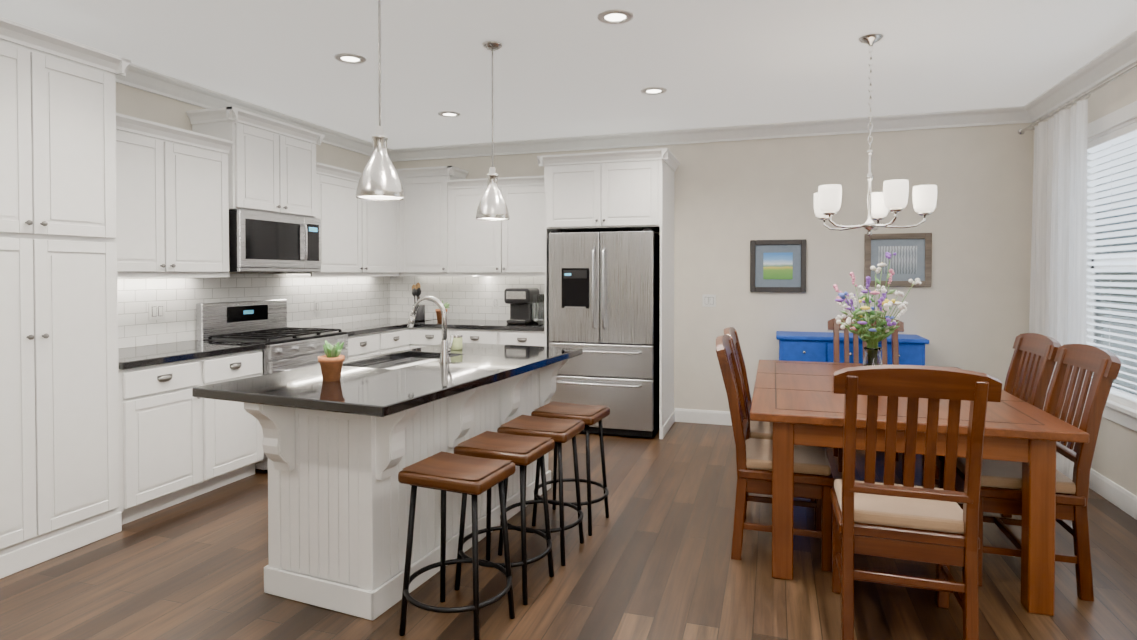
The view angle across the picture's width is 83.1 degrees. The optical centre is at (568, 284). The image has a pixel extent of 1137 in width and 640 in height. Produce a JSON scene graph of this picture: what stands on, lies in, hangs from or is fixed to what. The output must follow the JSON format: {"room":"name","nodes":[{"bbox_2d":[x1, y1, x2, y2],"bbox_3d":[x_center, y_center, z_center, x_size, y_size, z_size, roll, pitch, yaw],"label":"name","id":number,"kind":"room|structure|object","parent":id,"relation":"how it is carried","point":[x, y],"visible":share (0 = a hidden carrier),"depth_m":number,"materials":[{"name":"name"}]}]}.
{"room":"dining room","nodes":[
{"label":"dining room","id":0,"kind":"room"},
{"bbox_2d":[116,83,383,346],"bbox_3d":[-3.218,-0.024,3.271,0.120,2.740,8.160,0,1,18],"label":"wall","id":1,"kind":"structure","parent":0,"point":[142,104],"depth_m":4.48,"materials":[{"name":"paint"}]},
{"bbox_2d":[124,115,179,276],"bbox_3d":[-2.773,-0.529,3.876,0.348,0.930,0.578,0,1,18],"label":"upper cabinet","id":2,"kind":"object","parent":1,"relation":"attached to","point":[151,231],"depth_m":3.94,"materials":[{"name":"white wood"}]},
{"bbox_2d":[148,303,164,319],"bbox_3d":[-2.791,0.184,4.356,0.010,0.115,0.124,0,1,18],"label":"electrical outlet","id":3,"kind":"object","parent":1,"relation":"attached to","point":[156,311],"visible":1,"depth_m":4.35,"materials":[{"name":"white plastic"}]},
{"bbox_2d":[176,127,235,276],"bbox_3d":[-2.635,-0.535,4.306,0.348,0.930,0.578,0,1,18],"label":"upper cabinet","id":4,"kind":"object","parent":1,"relation":"attached to","point":[203,160],"depth_m":4.31,"materials":[{"name":"white wood"}]},
{"bbox_2d":[188,106,287,214],"bbox_3d":[-2.453,-0.888,4.804,0.388,0.700,0.493,0,1,18],"label":"upper cabinet","id":5,"kind":"object","parent":1,"relation":"attached to","point":[259,142],"depth_m":4.67,"materials":[{"name":"white wood"}]},
{"bbox_2d":[229,209,320,271],"bbox_3d":[-2.357,-0.315,4.976,0.468,0.438,0.852,0,1,18],"label":"microwave","id":6,"kind":"object","parent":5,"relation":"attached to","point":[264,242],"visible":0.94,"depth_m":4.81,"materials":[{"name":"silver metal"}]},
{"bbox_2d":[115,64,390,159],"bbox_3d":[-3.116,-1.333,3.218,0.095,0.120,7.920,0,1,18],"label":"crown molding","id":7,"kind":"structure","parent":1,"relation":"attached to","point":[138,77],"depth_m":4.72,"materials":[{"name":"white wood"}]},
{"bbox_2d":[288,124,319,218],"bbox_3d":[-2.342,-0.894,5.154,0.388,0.700,0.493,0,1,18],"label":"upper cabinet","id":8,"kind":"object","parent":1,"relation":"attached to","point":[303,168],"depth_m":5.17,"materials":[{"name":"white wood"}]},
{"bbox_2d":[314,300,319,312],"bbox_3d":[-2.304,0.205,5.880,0.010,0.115,0.075,0,1,18],"label":"electrical outlet","id":9,"kind":"object","parent":1,"relation":"attached to","point":[316,306],"visible":1,"depth_m":5.88,"materials":[{"name":"white plastic"}]},
{"bbox_2d":[276,163,367,276],"bbox_3d":[-2.176,-0.558,5.742,0.348,0.930,0.718,0,1,18],"label":"upper cabinet","id":10,"kind":"object","parent":1,"relation":"attached to","point":[343,216],"depth_m":5.69,"materials":[{"name":"white wood"}]},
{"bbox_2d":[368,200,395,276],"bbox_3d":[-1.996,-0.567,6.306,0.348,0.930,0.718,0,1,18],"label":"upper cabinet","id":11,"kind":"object","parent":1,"relation":"attached to","point":[381,214],"depth_m":6.28,"materials":[{"name":"white wood"}]},
{"bbox_2d":[0,422,1136,639],"bbox_3d":[-0.308,1.391,2.363,6.230,0.060,8.160,0,1,18],"label":"floor","id":12,"kind":"structure","parent":0,"point":[650,558],"depth_m":2.92,"materials":[{"name":"brown wood"}]},
{"bbox_2d":[0,17,127,578],"bbox_3d":[-2.853,0.068,3.159,0.638,2.560,0.854,0,1,18],"label":"tall cabinet","id":13,"kind":"object","parent":12,"relation":"on","point":[112,223],"depth_m":3.17,"materials":[{"name":"white wood"}]},
{"bbox_2d":[128,353,215,522],"bbox_3d":[-2.633,0.897,3.860,0.638,0.880,0.591,0,1,18],"label":"base cabinet","id":14,"kind":"object","parent":12,"relation":"on","point":[172,431],"depth_m":3.76,"materials":[{"name":"white wood"}]},
{"bbox_2d":[128,341,264,364],"bbox_3d":[-2.563,0.434,4.060,0.646,0.040,1.024,0,1,18],"label":"countertop","id":15,"kind":"structure","parent":14,"relation":"on","point":[142,354],"depth_m":4.07,"materials":[{"name":"black stone"}]},
{"bbox_2d":[216,345,264,488],"bbox_3d":[-2.500,0.890,4.277,0.638,0.880,0.588,0,1,18],"label":"base cabinet","id":16,"kind":"object","parent":12,"relation":"on","point":[239,435],"depth_m":4.23,"materials":[{"name":"white wood"}]},
{"bbox_2d":[196,299,348,471],"bbox_3d":[-2.217,0.727,4.947,0.741,1.184,0.852,0,1,18],"label":"range","id":17,"kind":"object","parent":12,"relation":"on","point":[286,347],"visible":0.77,"depth_m":4.82,"materials":[{"name":"silver metal"}]},
{"bbox_2d":[345,333,375,359],"bbox_3d":[-2.058,0.868,5.659,0.638,0.880,0.583,0,1,18],"label":"base cabinet","id":18,"kind":"object","parent":12,"relation":"on","point":[360,345],"depth_m":5.50,"materials":[{"name":"white wood"}]},
{"bbox_2d":[376,325,411,354],"bbox_3d":[-1.900,0.862,6.063,0.692,0.880,0.586,0,1,18],"label":"base cabinet","id":19,"kind":"object","parent":12,"relation":"on","point":[387,340],"depth_m":5.96,"materials":[{"name":"white wood"}]},
{"bbox_2d":[304,317,436,333],"bbox_3d":[-1.894,0.400,6.151,0.646,0.040,1.632,0,1,18],"label":"countertop","id":20,"kind":"structure","parent":19,"relation":"on","point":[388,322],"depth_m":6.00,"materials":[{"name":"black stone"}]},
{"bbox_2d":[412,283,424,320],"bbox_3d":[-1.550,0.177,6.615,0.141,0.391,0.124,0,1,18],"label":"utensil crock","id":21,"kind":"object","parent":20,"relation":"on","point":[420,313],"visible":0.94,"depth_m":6.58,"materials":[{"name":"metal"}]},
{"bbox_2d":[414,317,548,328],"bbox_3d":[-0.799,0.398,6.319,1.457,0.040,0.646,0,1,18],"label":"countertop","id":22,"kind":"structure","parent":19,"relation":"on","point":[452,323],"depth_m":6.08,"materials":[{"name":"black stone"}]},
{"bbox_2d":[435,300,449,320],"bbox_3d":[-1.268,0.264,6.545,0.168,0.218,0.192,0,1,18],"label":"pot","id":23,"kind":"object","parent":22,"relation":"on","point":[438,313],"visible":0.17,"depth_m":6.50,"materials":[{"name":"ceramic"}]},
{"bbox_2d":[504,288,543,323],"bbox_3d":[-0.427,0.207,6.276,0.310,0.340,0.344,0,1,18],"label":"coffee maker","id":24,"kind":"object","parent":22,"relation":"on","point":[526,305],"visible":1,"depth_m":6.19,"materials":[{"name":"black plastic"}]},
{"bbox_2d":[226,356,575,620],"bbox_3d":[-0.692,0.904,3.395,0.740,0.880,1.914,0,1,23],"label":"kitchen island","id":25,"kind":"object","parent":12,"relation":"on","point":[345,443],"depth_m":2.73,"materials":[{"name":"white wood"}]},
{"bbox_2d":[192,364,487,419],"bbox_3d":[-0.982,0.452,2.856,0.995,0.040,0.750,0,1,23],"label":"island countertop","id":26,"kind":"structure","parent":25,"relation":"on","point":[346,389],"depth_m":2.69,"materials":[{"name":"black stone"}]},
{"bbox_2d":[408,352,547,383],"bbox_3d":[-0.496,0.443,3.423,0.536,0.040,0.672,0,1,23],"label":"island countertop","id":27,"kind":"structure","parent":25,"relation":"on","point":[497,368],"depth_m":3.39,"materials":[{"name":"black stone"}]},
{"bbox_2d":[407,296,453,362],"bbox_3d":[-0.759,0.242,3.524,0.270,0.358,0.101,0,1,23],"label":"faucet","id":28,"kind":"object","parent":27,"relation":"on","point":[444,356],"depth_m":3.46,"materials":[{"name":"silver metal"}]},
{"bbox_2d":[400,340,582,363],"bbox_3d":[-0.473,0.433,4.074,0.995,0.040,0.550,0,1,23],"label":"island countertop","id":29,"kind":"structure","parent":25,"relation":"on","point":[454,347],"depth_m":3.97,"materials":[{"name":"black stone"}]},
{"bbox_2d":[412,325,459,348],"bbox_3d":[-1.208,0.856,6.433,0.553,0.880,0.692,0,1,18],"label":"base cabinet","id":30,"kind":"object","parent":12,"relation":"on","point":[422,335],"depth_m":6.17,"materials":[{"name":"white wood"}]},
{"bbox_2d":[398,451,515,639],"bbox_3d":[-0.437,1.036,2.545,0.426,0.645,0.426,0,1,23],"label":"stool","id":31,"kind":"object","parent":12,"relation":"on","point":[444,472],"visible":1,"depth_m":2.48,"materials":[{"name":"brown leather"},{"name":"black metal"}]},
{"bbox_2d":[460,329,507,344],"bbox_3d":[-0.782,0.858,6.325,0.629,0.880,0.638,0,1,18],"label":"base cabinet","id":32,"kind":"object","parent":12,"relation":"on","point":[484,336],"depth_m":5.99,"materials":[{"name":"white wood"}]},
{"bbox_2d":[454,431,554,604],"bbox_3d":[-0.286,1.031,2.905,0.426,0.645,0.426,0,1,22],"label":"stool","id":33,"kind":"object","parent":12,"relation":"on","point":[522,452],"visible":0.94,"depth_m":2.84,"materials":[{"name":"brown leather"},{"name":"black metal"}]},
{"bbox_2d":[508,329,551,346],"bbox_3d":[-0.364,0.860,6.191,0.552,0.880,0.638,0,1,18],"label":"base cabinet","id":34,"kind":"object","parent":12,"relation":"on","point":[526,337],"depth_m":5.85,"materials":[{"name":"white wood"}]},
{"bbox_2d":[497,415,584,565],"bbox_3d":[-0.136,1.025,3.264,0.426,0.645,0.426,0,1,20],"label":"stool","id":35,"kind":"object","parent":12,"relation":"on","point":[559,432],"visible":0.77,"depth_m":3.19,"materials":[{"name":"brown leather"},{"name":"black metal"}]},
{"bbox_2d":[531,401,609,535],"bbox_3d":[0.015,1.019,3.624,0.426,0.645,0.426,0,1,23],"label":"stool","id":36,"kind":"object","parent":12,"relation":"on","point":[588,415],"visible":0.88,"depth_m":3.56,"materials":[{"name":"brown leather"}]},
{"bbox_2d":[549,229,659,437],"bbox_3d":[0.368,0.415,5.835,0.925,1.776,0.806,0,1,18],"label":"refrigerator","id":37,"kind":"object","parent":12,"relation":"on","point":[604,301],"visible":0.77,"depth_m":5.49,"materials":[{"name":"silver metal"}]},
{"bbox_2d":[724,327,815,526],"bbox_3d":[1.212,0.803,3.821,0.557,1.080,0.532,0,1,18],"label":"dining chair","id":38,"kind":"object","parent":12,"relation":"on","point":[760,430],"visible":0.29,"depth_m":3.77,"materials":[{"name":"brown wood"}]},
{"bbox_2d":[716,335,833,571],"bbox_3d":[1.045,0.811,3.297,0.557,1.080,0.532,0,1,18],"label":"dining chair","id":39,"kind":"object","parent":12,"relation":"on","point":[813,477],"visible":0.92,"depth_m":3.13,"materials":[{"name":"brown wood"}]},
{"bbox_2d":[776,331,928,365],"bbox_3d":[2.347,0.870,5.406,1.140,0.885,0.467,0,1,18],"label":"sideboard","id":40,"kind":"object","parent":12,"relation":"on","point":[806,346],"visible":0.35,"depth_m":5.27,"materials":[{"name":"blue wood"}]},
{"bbox_2d":[827,316,903,475],"bbox_3d":[2.205,0.788,4.714,0.532,1.080,0.557,0,1,18],"label":"dining chair","id":41,"kind":"object","parent":12,"relation":"on","point":[833,325],"visible":0.17,"depth_m":4.90,"materials":[{"name":"brown wood"}]},
{"bbox_2d":[830,365,1001,639],"bbox_3d":[1.304,0.823,2.521,0.532,1.080,0.557,0,1,18],"label":"dining chair","id":42,"kind":"object","parent":12,"relation":"on","point":[927,522],"visible":1,"depth_m":2.35,"materials":[{"name":"brown wood"}]},
{"bbox_2d":[750,360,1088,615],"bbox_3d":[1.741,0.957,3.659,1.300,0.766,1.910,0,1,18],"label":"dining table","id":43,"kind":"object","parent":12,"relation":"on","point":[798,402],"visible":0.73,"depth_m":2.87,"materials":[{"name":"brown wood"}]},
{"bbox_2d":[833,252,920,365],"bbox_3d":[1.753,0.195,3.656,0.448,0.757,0.520,0,1,18],"label":"flower vase","id":44,"kind":"object","parent":43,"relation":"on","point":[868,315],"visible":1,"depth_m":3.61,"materials":[{"name":"clear glass"}]},
{"bbox_2d":[922,333,1060,517],"bbox_3d":[2.310,0.807,3.554,0.557,1.080,0.532,0,1,18],"label":"dining chair","id":45,"kind":"object","parent":12,"relation":"on","point":[1030,371],"visible":0.25,"depth_m":3.46,"materials":[{"name":"brown wood"}]},
{"bbox_2d":[955,344,1120,600],"bbox_3d":[2.133,0.816,3.002,0.557,1.080,0.532,0,1,18],"label":"dining chair","id":46,"kind":"object","parent":12,"relation":"on","point":[1001,488],"visible":0.65,"depth_m":2.84,"materials":[{"name":"brown wood"}]},
{"bbox_2d":[0,0,1136,148],"bbox_3d":[-0.308,-1.409,2.319,6.230,0.060,8.160,0,1,18],"label":"ceiling","id":47,"kind":"structure","parent":0,"point":[566,68],"depth_m":3.94,"materials":[{"name":"paint"}]},
{"bbox_2d":[334,53,365,63],"bbox_3d":[-1.355,-1.399,3.987,0.188,0.010,0.188,0,1,18],"label":"recessed light","id":48,"kind":"object","parent":47,"relation":"in","point":[350,58],"visible":0.98,"depth_m":3.98,"materials":[{"name":"white"}]},
{"bbox_2d":[356,0,403,200],"bbox_3d":[-0.798,-0.875,2.715,0.200,1.019,0.200,0,1,18],"label":"pendant light","id":49,"kind":"object","parent":47,"relation":"hanging from","point":[379,179],"visible":1,"depth_m":2.68,"materials":[{"name":"silver metal"}]},
{"bbox_2d":[438,111,460,116],"bbox_3d":[-0.996,-1.422,5.373,0.188,0.010,0.188,0,1,18],"label":"recessed light","id":50,"kind":"object","parent":47,"relation":"in","point":[449,114],"visible":1,"depth_m":5.36,"materials":[{"name":"white"}]},
{"bbox_2d":[476,41,509,220],"bbox_3d":[-0.445,-0.891,3.756,0.200,1.019,0.200,0,1,18],"label":"pendant light","id":51,"kind":"object","parent":47,"relation":"hanging from","point":[492,205],"visible":1,"depth_m":3.72,"materials":[{"name":"silver metal"}]},
{"bbox_2d":[597,9,632,23],"bbox_3d":[0.244,-1.389,3.340,0.188,0.010,0.188,0,1,18],"label":"recessed light","id":52,"kind":"object","parent":47,"relation":"in","point":[615,16],"visible":0.98,"depth_m":3.33,"materials":[{"name":"white"}]},
{"bbox_2d":[641,87,666,94],"bbox_3d":[0.622,-1.411,4.688,0.188,0.010,0.188,0,1,18],"label":"recessed light","id":53,"kind":"object","parent":47,"relation":"in","point":[653,90],"visible":1,"depth_m":4.68,"materials":[{"name":"white"}]},
{"bbox_2d":[814,33,936,236],"bbox_3d":[1.740,-0.834,3.643,0.631,1.129,0.653,0,1,18],"label":"chandelier","id":54,"kind":"object","parent":47,"relation":"hanging from","point":[892,196],"visible":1,"depth_m":3.56,"materials":[{"name":"white glass"}]},
{"bbox_2d":[392,123,1032,411],"bbox_3d":[0.916,-0.070,6.170,5.990,2.740,0.120,0,1,18],"label":"wall","id":55,"kind":"structure","parent":0,"point":[969,309],"depth_m":5.64,"materials":[{"name":"paint"}]},
{"bbox_2d":[396,166,468,276],"bbox_3d":[-1.390,-0.642,6.620,0.654,1.070,0.402,0,1,18],"label":"upper cabinet","id":56,"kind":"object","parent":55,"relation":"attached to","point":[426,215],"depth_m":6.48,"materials":[{"name":"white wood"}]},
{"bbox_2d":[456,177,507,276],"bbox_3d":[-0.842,-0.570,6.474,0.633,0.930,0.348,0,1,18],"label":"upper cabinet","id":57,"kind":"object","parent":55,"relation":"attached to","point":[481,245],"depth_m":6.31,"materials":[{"name":"white wood"}]},
{"bbox_2d":[508,175,548,276],"bbox_3d":[-0.359,-0.567,6.319,0.633,0.930,0.348,0,1,18],"label":"upper cabinet","id":58,"kind":"object","parent":55,"relation":"attached to","point":[528,240],"depth_m":6.15,"materials":[{"name":"white wood"}]},
{"bbox_2d":[544,152,615,232],"bbox_3d":[0.176,-0.819,5.950,0.569,0.645,0.718,0,1,18],"label":"upper cabinet","id":59,"kind":"object","parent":55,"relation":"attached to","point":[575,185],"depth_m":5.61,"materials":[{"name":"white wood"}]},
{"bbox_2d":[608,149,675,232],"bbox_3d":[0.602,-0.817,5.814,0.568,0.645,0.718,0,1,18],"label":"upper cabinet","id":60,"kind":"object","parent":55,"relation":"attached to","point":[641,183],"depth_m":5.46,"materials":[{"name":"white wood"}]},
{"bbox_2d":[675,408,731,425],"bbox_3d":[2.369,1.246,5.655,2.855,0.125,0.016,0,1,18],"label":"baseboard","id":61,"kind":"structure","parent":55,"relation":"attached to","point":[681,415],"depth_m":6.00,"materials":[{"name":"white wood"}]},
{"bbox_2d":[391,106,1022,161],"bbox_3d":[0.888,-1.378,6.045,5.760,0.120,0.095,0,1,18],"label":"crown molding","id":62,"kind":"structure","parent":55,"relation":"attached to","point":[1014,114],"depth_m":5.86,"materials":[{"name":"white wood"}]},
{"bbox_2d":[702,294,715,306],"bbox_3d":[1.310,0.153,5.978,0.124,0.115,0.010,0,1,18],"label":"light switch","id":63,"kind":"object","parent":55,"relation":"attached to","point":[708,300],"visible":1,"depth_m":5.98,"materials":[{"name":"white plastic"}]},
{"bbox_2d":[750,239,806,291],"bbox_3d":[1.885,-0.164,5.778,0.480,0.471,0.028,0,1,18],"label":"picture","id":64,"kind":"object","parent":55,"relation":"attached to","point":[777,265],"visible":1,"depth_m":5.77},
{"bbox_2d":[763,252,792,278],"bbox_3d":[1.884,-0.164,5.776,0.250,0.241,0.004,0,1,18],"label":"art","id":65,"kind":"object","parent":64,"relation":"attached to","point":[776,265],"depth_m":5.77},
{"bbox_2d":[864,233,931,286],"bbox_3d":[2.810,-0.206,5.482,0.516,0.455,0.028,0,1,18],"label":"picture","id":66,"kind":"object","parent":55,"relation":"attached to","point":[911,258],"visible":0.85,"depth_m":5.47,"materials":[{"name":"wood"}]},
{"bbox_2d":[878,246,916,273],"bbox_3d":[2.809,-0.206,5.480,0.296,0.235,0.004,0,1,18],"label":"art","id":67,"kind":"object","parent":66,"relation":"attached to","point":[904,261],"depth_m":5.47},
{"bbox_2d":[1032,62,1136,495],"bbox_3d":[2.602,0.006,1.411,0.120,2.740,8.160,0,1,18],"label":"wall","id":68,"kind":"structure","parent":0,"point":[1114,460],"depth_m":3.92,"materials":[{"name":"paint"}]},
{"bbox_2d":[1018,63,1136,134],"bbox_3d":[3.074,-1.162,3.331,0.157,0.074,3.648,0,1,18],"label":"curtain rod","id":69,"kind":"object","parent":68,"relation":"attached to","point":[1096,88],"visible":0.96,"depth_m":4.03,"materials":[{"name":"silver metal"}]},
{"bbox_2d":[1029,92,1089,479],"bbox_3d":[3.350,0.052,4.432,0.114,2.527,0.854,0,1,18],"label":"curtain","id":70,"kind":"object","parent":69,"relation":"hanging from","point":[1058,295],"visible":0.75,"depth_m":4.30,"materials":[{"name":"white fabric"}]},
{"bbox_2d":[1019,30,1136,122],"bbox_3d":[2.500,-1.305,1.423,0.095,0.120,7.920,0,1,18],"label":"crown molding","id":71,"kind":"structure","parent":68,"relation":"attached to","point":[1118,57],"depth_m":4.20,"materials":[{"name":"white wood"}]},
{"bbox_2d":[1087,101,1136,431],"bbox_3d":[3.214,-0.101,3.408,0.169,1.890,2.220,0,1,18],"label":"window","id":72,"kind":"structure","parent":68,"relation":"in","point":[1112,239],"depth_m":3.98,"materials":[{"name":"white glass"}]},
{"bbox_2d":[1089,468,1136,519],"bbox_3d":[2.537,1.313,1.452,0.016,0.125,7.920,0,1,18],"label":"baseboard","id":73,"kind":"structure","parent":68,"relation":"attached to","point":[1118,496],"depth_m":3.89,"materials":[{"name":"white wood"}]}
]}

